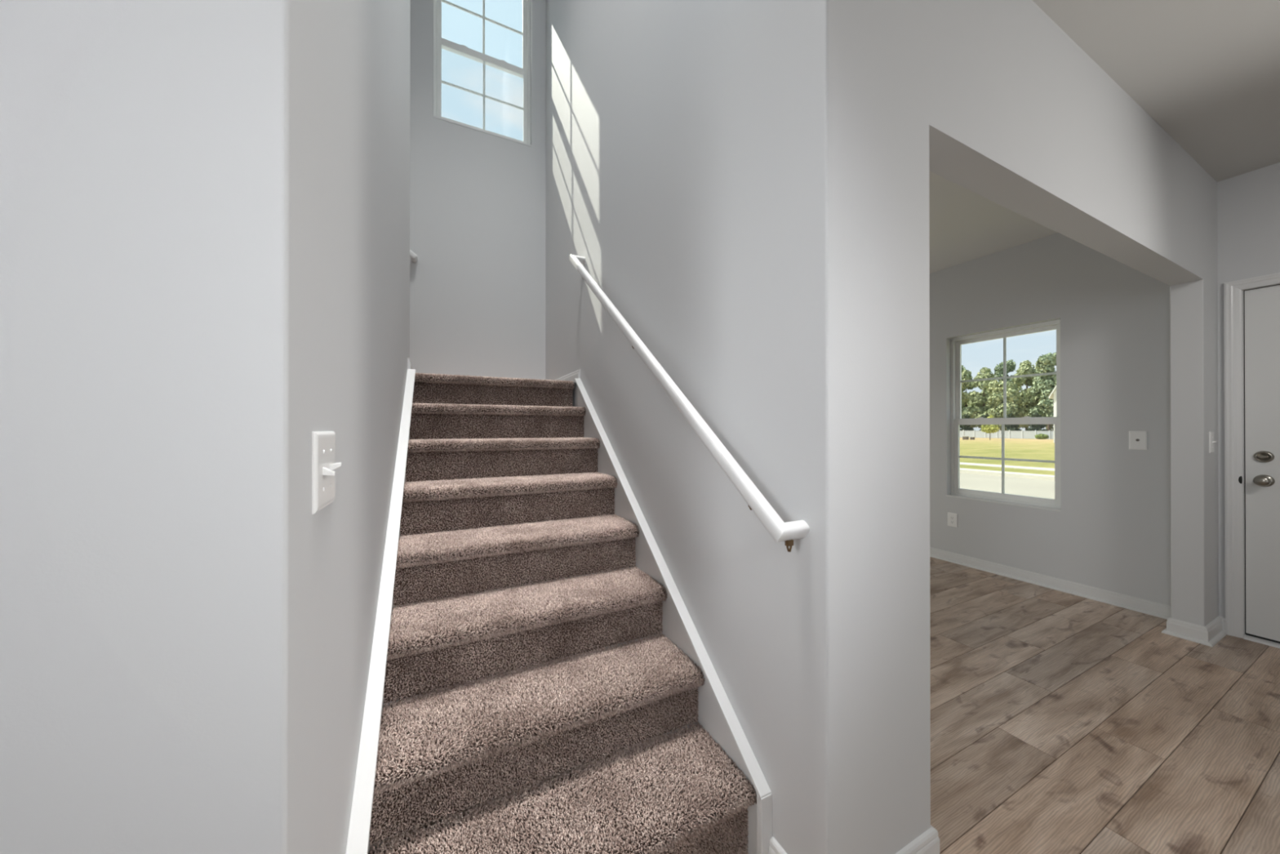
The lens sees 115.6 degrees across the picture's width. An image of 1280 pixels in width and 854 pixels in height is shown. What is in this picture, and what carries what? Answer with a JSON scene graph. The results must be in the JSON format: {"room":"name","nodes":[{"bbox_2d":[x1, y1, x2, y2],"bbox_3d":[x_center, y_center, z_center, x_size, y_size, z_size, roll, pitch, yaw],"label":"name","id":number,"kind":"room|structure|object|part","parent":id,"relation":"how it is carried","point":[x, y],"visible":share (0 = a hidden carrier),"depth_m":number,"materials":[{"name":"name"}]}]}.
{"room":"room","nodes":[
{"label":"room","id":0,"kind":"room"},
{"bbox_2d":[409,0,546,534],"bbox_3d":[-1.859,-2.262,3.172,2.430,7.000,0.170,0,0,-26],"label":"wall","id":1,"kind":"structure","parent":0,"point":[477,199],"depth_m":3.31,"materials":[{"name":"grey paint"}]},
{"bbox_2d":[409,249,417,262],"bbox_3d":[-2.201,-1.694,2.861,1.089,0.838,0.090,0,0,-26],"label":"handrail","id":2,"kind":"object","parent":1,"relation":"attached to","point":[413,256],"visible":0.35,"depth_m":3.05,"materials":[{"name":"white paint"}]},
{"bbox_2d":[432,0,532,146],"bbox_3d":[-1.321,-3.185,3.420,0.770,1.477,0.149,0,0,-26],"label":"window","id":3,"kind":"structure","parent":1,"relation":"in","point":[439,43],"depth_m":3.43,"materials":[{"name":"white plastic"}]},
{"bbox_3d":[-1.343,-3.511,3.465,0.718,0.766,0.027,0,0,-26],"label":"sash","id":4,"kind":"part","parent":3,"relation":"part of","materials":[{"name":"white plastic"}]},
{"bbox_3d":[-1.328,-2.822,3.433,0.718,0.687,0.027,0,0,-26],"label":"sash","id":5,"kind":"part","parent":3,"relation":"part of","materials":[{"name":"white plastic"}]},
{"bbox_3d":[-1.304,-2.454,3.383,0.770,0.013,0.070,0,0,-26],"label":"sill","id":6,"kind":"part","parent":3,"relation":"part of","materials":[{"name":"white paint"}]},
{"bbox_2d":[0,0,1218,853],"bbox_3d":[-0.517,-2.264,2.110,7.514,7.000,2.915,0,0,-26],"label":"wall","id":7,"kind":"structure","parent":0,"point":[205,204],"depth_m":0.97,"materials":[{"name":"grey paint"}]},
{"bbox_2d":[311,431,342,514],"bbox_3d":[-0.515,0.070,0.672,0.021,0.125,0.122,0,0,-26],"label":"light switch","id":8,"kind":"object","parent":7,"relation":"attached to","point":[324,465],"visible":1,"depth_m":0.65,"materials":[{"name":"white plastic"}]},
{"bbox_2d":[345,368,415,853],"bbox_3d":[-0.890,0.455,1.460,0.038,1.557,1.725,0,0,-26],"label":"trim","id":9,"kind":"structure","parent":7,"relation":"attached to","point":[358,835],"depth_m":1.10,"materials":[{"name":"white paint"}]},
{"bbox_2d":[407,357,412,368],"bbox_3d":[-1.372,-0.344,2.287,0.134,0.083,0.161,0,0,-26],"label":"baseboard","id":10,"kind":"structure","parent":7,"relation":"attached to","point":[409,362],"depth_m":2.24,"materials":[{"name":"white paint"}]},
{"bbox_2d":[574,377,771,853],"bbox_3d":[-0.033,0.456,1.877,0.038,1.557,1.725,0,0,-26],"label":"trim","id":11,"kind":"structure","parent":7,"relation":"attached to","point":[717,715],"depth_m":1.48,"materials":[{"name":"white paint"}]},
{"bbox_2d":[568,254,809,551],"bbox_3d":[-0.017,-0.394,1.786,0.095,1.405,1.800,0,0,-26],"label":"handrail","id":12,"kind":"object","parent":7,"relation":"attached to","point":[780,531],"visible":1,"depth_m":1.23,"materials":[{"name":"white paint"}]},
{"bbox_2d":[756,793,772,853],"bbox_3d":[0.342,1.120,1.106,0.038,0.226,0.019,0,0,-26],"label":"trim","id":13,"kind":"structure","parent":7,"relation":"attached to","point":[764,806],"depth_m":1.10,"materials":[{"name":"white paint"}]},
{"bbox_2d":[768,825,939,853],"bbox_3d":[-0.153,1.181,2.643,0.478,0.113,3.630,0,0,-26],"label":"baseboard","id":14,"kind":"structure","parent":7,"relation":"attached to","point":[928,842],"depth_m":1.09,"materials":[{"name":"white paint"}]},
{"bbox_2d":[1160,615,1226,646],"bbox_3d":[3.324,1.188,2.417,0.331,0.096,0.180,0,0,-26],"label":"baseboard","id":15,"kind":"structure","parent":7,"relation":"attached to","point":[1210,634],"depth_m":2.35,"materials":[{"name":"white paint"}]},
{"bbox_2d":[1208,431,1217,453],"bbox_3d":[3.359,0.089,2.359,0.072,0.125,0.021,0,0,-26],"label":"light switch","id":16,"kind":"object","parent":7,"relation":"attached to","point":[1211,441],"visible":1,"depth_m":2.35,"materials":[{"name":"white plastic"}]},
{"bbox_3d":[3.356,0.089,2.366,0.072,0.125,0.006,0,0,-26],"label":"plate","id":17,"kind":"part","parent":16,"relation":"part of","materials":[{"name":"white plastic"}]},
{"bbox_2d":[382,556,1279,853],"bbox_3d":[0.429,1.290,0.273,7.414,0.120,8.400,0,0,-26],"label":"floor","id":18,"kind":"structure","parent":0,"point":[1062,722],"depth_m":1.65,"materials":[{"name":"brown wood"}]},
{"bbox_2d":[368,372,756,853],"bbox_3d":[-0.590,0.462,1.933,0.982,1.564,2.257,0,0,-26],"label":"staircase","id":19,"kind":"structure","parent":18,"relation":"on","point":[441,753],"depth_m":1.32,"materials":[{"name":"brown carpet"}]},
{"bbox_2d":[928,171,1057,273],"bbox_3d":[1.204,-1.541,3.405,3.284,0.120,3.500,0,0,-26],"label":"ceiling","id":20,"kind":"structure","parent":0,"point":[965,225],"depth_m":2.99,"materials":[{"name":"white paint"}]},
{"bbox_2d":[929,162,1279,617],"bbox_3d":[3.251,0.053,3.142,0.170,3.370,5.920,0,0,-26],"label":"wall","id":21,"kind":"structure","parent":0,"point":[1111,531],"depth_m":2.91,"materials":[{"name":"grey paint"}]},
{"bbox_2d":[947,511,957,527],"bbox_3d":[2.874,0.855,3.709,0.008,0.127,0.080,0,0,-26],"label":"power outlet","id":22,"kind":"object","parent":21,"relation":"attached to","point":[952,517],"visible":1,"depth_m":3.71,"materials":[{"name":"white plastic"}]},
{"bbox_2d":[946,319,1061,511],"bbox_3d":[3.090,-0.093,3.440,0.149,1.474,0.773,0,0,-26],"label":"window","id":23,"kind":"structure","parent":21,"relation":"in","point":[1055,504],"depth_m":3.44,"materials":[{"name":"white plastic"}]},
{"bbox_3d":[3.054,0.638,3.421,0.070,0.013,0.773,0,0,-26],"label":"sill","id":24,"kind":"part","parent":23,"relation":"part of","materials":[{"name":"white paint"}]},
{"bbox_3d":[3.103,0.269,3.446,0.027,0.687,0.721,0,0,-26],"label":"sash","id":25,"kind":"part","parent":23,"relation":"part of","materials":[{"name":"glass"}]},
{"bbox_3d":[3.134,-0.418,3.462,0.027,0.763,0.721,0,0,-26],"label":"sash","id":26,"kind":"part","parent":23,"relation":"part of","materials":[{"name":"white plastic"}]},
{"bbox_2d":[929,546,1171,619],"bbox_3d":[2.671,1.198,4.101,0.030,0.085,3.480,0,0,-26],"label":"baseboard","id":27,"kind":"structure","parent":21,"relation":"attached to","point":[1144,606],"depth_m":3.04,"materials":[{"name":"white paint"}]},
{"bbox_2d":[1128,431,1146,449],"bbox_3d":[3.355,0.090,2.718,0.014,0.125,0.080,0,0,-26],"label":"cable plate","id":28,"kind":"object","parent":21,"relation":"attached to","point":[1137,439],"visible":1,"depth_m":2.72,"materials":[{"name":"white plastic"}]},
{"bbox_2d":[1223,272,1279,648],"bbox_3d":[3.784,0.196,1.972,0.197,2.118,1.040,0,0,-26],"label":"door","id":29,"kind":"structure","parent":21,"relation":"in","point":[1251,306],"depth_m":2.34,"materials":[{"name":"white paint"}]},
{"bbox_3d":[3.552,0.308,2.299,0.067,0.068,0.068,0,0,-26],"label":"knob","id":30,"kind":"part","parent":29,"relation":"part of","materials":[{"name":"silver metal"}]},
{"bbox_2d":[1032,0,1279,182],"bbox_3d":[1.194,-1.554,-1.404,7.514,0.120,4.900,0,0,-26],"label":"ceiling","id":31,"kind":"structure","parent":0,"point":[1206,72],"depth_m":1.64,"materials":[{"name":"white paint"}]},
{"bbox_3d":[-2.253,-2.264,2.439,1.320,7.000,1.142,0,0,-26],"label":"wall","id":32,"kind":"structure","parent":0,"visible":0},
{"bbox_2d":[554,368,580,382],"bbox_3d":[-1.654,-0.343,2.611,2.312,0.083,1.010,0,0,-26],"label":"baseboard","id":33,"kind":"structure","parent":32,"relation":"attached to","point":[576,374],"depth_m":2.79,"materials":[{"name":"white paint"}]},
{"label":"outside","id":34,"kind":"structure","parent":0,"visible":0},
{"bbox_2d":[960,437,1054,468],"bbox_3d":[91.516,3.250,134.305,237.800,2.409,280.000,0,0,-26],"label":"lawn","id":35,"kind":"structure","parent":34,"point":[1015,448],"depth_m":32.38,"materials":[{"name":"green plant"}]},
{"bbox_2d":[961,364,967,391],"bbox_3d":[116.347,-9.348,147.481,7.094,26.143,7.820,0,0,24],"label":"pine tree","id":36,"kind":"object","parent":35,"relation":"on","point":[963,368],"visible":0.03,"depth_m":145.22,"materials":[{"name":"green plant"}]},
{"bbox_2d":[962,435,968,439],"bbox_3d":[63.483,2.140,78.588,0.806,0.680,0.806,0,0,-26],"label":"utility box","id":37,"kind":"object","parent":35,"relation":"on","point":[964,437],"visible":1,"depth_m":78.34,"materials":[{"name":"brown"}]},
{"bbox_2d":[960,414,973,430],"bbox_3d":[89.415,-0.152,110.591,3.437,6.728,4.455,0,0,-4],"label":"bush","id":38,"kind":"object","parent":35,"relation":"on","point":[966,427],"visible":0.37,"depth_m":109.75,"materials":[{"name":"green plant"}]},
{"bbox_2d":[961,373,975,418],"bbox_3d":[93.002,-6.945,119.354,10.687,20.504,10.836,0,0,8],"label":"broadleaf tree","id":39,"kind":"object","parent":35,"relation":"on","point":[969,411],"visible":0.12,"depth_m":117.03,"materials":[{"name":"green plant"}]},
{"bbox_2d":[961,369,975,408],"bbox_3d":[109.853,-7.860,135.897,10.225,22.880,10.084,0,0,-14],"label":"broadleaf tree","id":40,"kind":"object","parent":35,"relation":"on","point":[967,373],"visible":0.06,"depth_m":134.70,"materials":[{"name":"green plant"}]},
{"bbox_2d":[966,367,995,428],"bbox_3d":[104.434,-7.349,122.433,10.096,21.560,10.237,0,0,27],"label":"broadleaf tree","id":41,"kind":"object","parent":35,"relation":"on","point":[977,401],"visible":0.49,"depth_m":122.02,"materials":[{"name":"green plant"}]},
{"bbox_2d":[981,389,987,395],"bbox_3d":[120.699,-6.162,138.935,9.918,19.721,9.291,0,0,-7],"label":"broadleaf tree","id":42,"kind":"object","parent":35,"relation":"on","point":[985,390],"visible":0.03,"depth_m":138.45,"materials":[{"name":"green plant"}]},
{"bbox_2d":[978,413,995,430],"bbox_3d":[90.866,-0.162,105.225,4.448,6.717,3.431,0,0,43],"label":"bush","id":43,"kind":"object","parent":35,"relation":"on","point":[985,415],"visible":0.1,"depth_m":105.56,"materials":[{"name":"green plant"}]},
{"bbox_2d":[981,415,999,439],"bbox_3d":[66.561,0.206,76.629,3.456,5.173,3.249,0,0,-26],"label":"young tree","id":44,"kind":"object","parent":35,"relation":"on","point":[988,428],"visible":0.77,"depth_m":76.17,"materials":[{"name":"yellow plant"}]},
{"bbox_2d":[982,380,1025,431],"bbox_3d":[99.125,-4.784,109.827,9.371,16.108,10.003,0,0,24],"label":"broadleaf tree","id":45,"kind":"object","parent":35,"relation":"on","point":[996,389],"visible":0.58,"depth_m":108.34,"materials":[{"name":"green plant"}]},
{"bbox_2d":[993,359,1017,431],"bbox_3d":[114.644,-8.682,126.214,6.930,24.460,7.640,0,0,23],"label":"broadleaf tree","id":46,"kind":"object","parent":35,"relation":"on","point":[1011,365],"visible":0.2,"depth_m":125.19,"materials":[{"name":"green plant"}]},
{"bbox_3d":[114.644,-10.821,126.220,6.930,20.181,7.640,0,0,23],"label":"crown","id":47,"kind":"part","parent":46,"relation":"part of","materials":[{"name":"green plant"}]},
{"bbox_2d":[960,429,1053,439],"bbox_3d":[90.262,1.771,100.171,0.240,2.100,31.960,0,0,-26],"label":"vinyl fence","id":48,"kind":"object","parent":35,"relation":"on","point":[977,433],"visible":0.46,"depth_m":99.00,"materials":[{"name":"grey plastic"}]},
{"bbox_3d":[87.060,1.889,106.753,0.110,1.900,2.440,0,0,-26],"label":"panel","id":49,"kind":"part","parent":48,"relation":"part of","materials":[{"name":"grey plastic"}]},
{"bbox_3d":[88.129,1.883,104.560,0.110,1.900,2.440,0,0,-26],"label":"panel","id":50,"kind":"part","parent":48,"relation":"part of","materials":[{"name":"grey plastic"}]},
{"bbox_3d":[89.198,1.877,102.366,0.110,1.900,2.440,0,0,-26],"label":"panel","id":51,"kind":"part","parent":48,"relation":"part of","materials":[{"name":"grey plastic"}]},
{"bbox_3d":[90.267,1.871,100.173,0.110,1.900,2.440,0,0,-26],"label":"panel","id":52,"kind":"part","parent":48,"relation":"part of","materials":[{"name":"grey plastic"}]},
{"bbox_3d":[91.335,1.865,97.979,0.110,1.900,2.440,0,0,-26],"label":"panel","id":53,"kind":"part","parent":48,"relation":"part of","materials":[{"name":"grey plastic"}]},
{"bbox_3d":[92.404,1.859,95.786,0.110,1.900,2.440,0,0,-26],"label":"panel","id":54,"kind":"part","parent":48,"relation":"part of","materials":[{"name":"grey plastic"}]},
{"bbox_3d":[93.473,1.853,93.592,0.110,1.900,2.440,0,0,-26],"label":"panel","id":55,"kind":"part","parent":48,"relation":"part of","materials":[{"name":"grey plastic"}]},
{"bbox_3d":[94.541,1.847,91.399,0.110,1.900,2.440,0,0,-26],"label":"panel","id":56,"kind":"part","parent":48,"relation":"part of","materials":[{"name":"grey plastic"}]},
{"bbox_2d":[1004,413,1021,431],"bbox_3d":[93.335,-0.160,100.846,4.427,6.686,3.415,0,0,12],"label":"bush","id":57,"kind":"object","parent":35,"relation":"on","point":[1011,427],"visible":0.36,"depth_m":100.71,"materials":[{"name":"green plant"}]},
{"bbox_2d":[1016,365,1031,428],"bbox_3d":[124.658,-8.299,129.878,10.246,23.939,10.105,0,0,28],"label":"broadleaf tree","id":58,"kind":"object","parent":35,"relation":"on","point":[1020,385],"visible":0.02,"depth_m":130.17,"materials":[{"name":"green plant"}]},
{"bbox_2d":[1011,360,1047,430],"bbox_3d":[109.202,-7.716,113.722,10.576,22.274,10.431,0,0,-39],"label":"broadleaf tree","id":59,"kind":"object","parent":35,"relation":"on","point":[1029,401],"visible":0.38,"depth_m":112.82,"materials":[{"name":"green plant"}]},
{"bbox_2d":[1025,413,1048,431],"bbox_3d":[94.908,-0.144,96.628,3.385,6.626,4.387,0,0,-12],"label":"bush","id":60,"kind":"object","parent":35,"relation":"on","point":[1033,427],"visible":0.32,"depth_m":96.41,"materials":[{"name":"green plant"}]},
{"bbox_2d":[1034,433,1048,439],"bbox_3d":[91.788,2.224,92.032,2.675,1.422,2.608,0,0,-26],"label":"shrub","id":61,"kind":"object","parent":35,"relation":"on","point":[1041,436],"visible":0.98,"depth_m":91.43,"materials":[{"name":"green plant"}]},
{"bbox_2d":[1028,351,1056,431],"bbox_3d":[102.899,-7.717,101.435,7.356,21.956,8.110,0,0,2],"label":"broadleaf tree","id":62,"kind":"object","parent":35,"relation":"on","point":[1046,363],"visible":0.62,"depth_m":100.27,"materials":[{"name":"green plant"}]},
{"bbox_2d":[1037,375,1053,431],"bbox_3d":[119.463,-6.349,117.583,9.737,19.794,10.394,0,0,20],"label":"broadleaf tree","id":63,"kind":"object","parent":35,"relation":"on","point":[1051,425],"visible":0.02,"depth_m":116.33,"materials":[{"name":"green plant"}]},
{"bbox_2d":[1048,385,1056,442],"bbox_3d":[67.300,-3.728,60.510,10.600,12.157,5.300,0,0,-26],"label":"house","id":64,"kind":"structure","parent":35,"relation":"on","point":[1053,394],"depth_m":60.21,"materials":[{"name":"white"}]},
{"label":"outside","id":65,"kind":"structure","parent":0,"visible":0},
{"bbox_2d":[960,471,1054,498],"bbox_3d":[-8.178,2.037,46.802,10.300,0.340,130.000,0,0,-26],"label":"road","id":66,"kind":"structure","parent":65,"point":[1042,488],"depth_m":12.24,"materials":[{"name":"concrete"}]},
{"bbox_2d":[960,467,1054,479],"bbox_3d":[-3.256,1.988,49.200,0.650,0.450,130.000,0,0,-26],"label":"kerb","id":67,"kind":"object","parent":66,"relation":"on","point":[1046,477],"depth_m":14.59,"materials":[{"name":"concrete"}]},
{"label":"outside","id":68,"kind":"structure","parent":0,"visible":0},
{"bbox_2d":[960,462,1054,471],"bbox_3d":[-0.536,1.993,50.525,1.100,0.452,130.000,0,0,-26],"label":"sidewalk","id":69,"kind":"structure","parent":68,"point":[961,463],"depth_m":17.07,"materials":[{"name":"concrete"}]},
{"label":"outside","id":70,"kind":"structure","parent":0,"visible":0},
{"bbox_2d":[960,464,1054,475],"bbox_3d":[-1.997,2.005,49.813,2.150,0.420,130.000,0,0,-26],"label":"verge","id":71,"kind":"structure","parent":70,"point":[963,466],"depth_m":16.02,"materials":[{"name":"green plant"}]}
]}

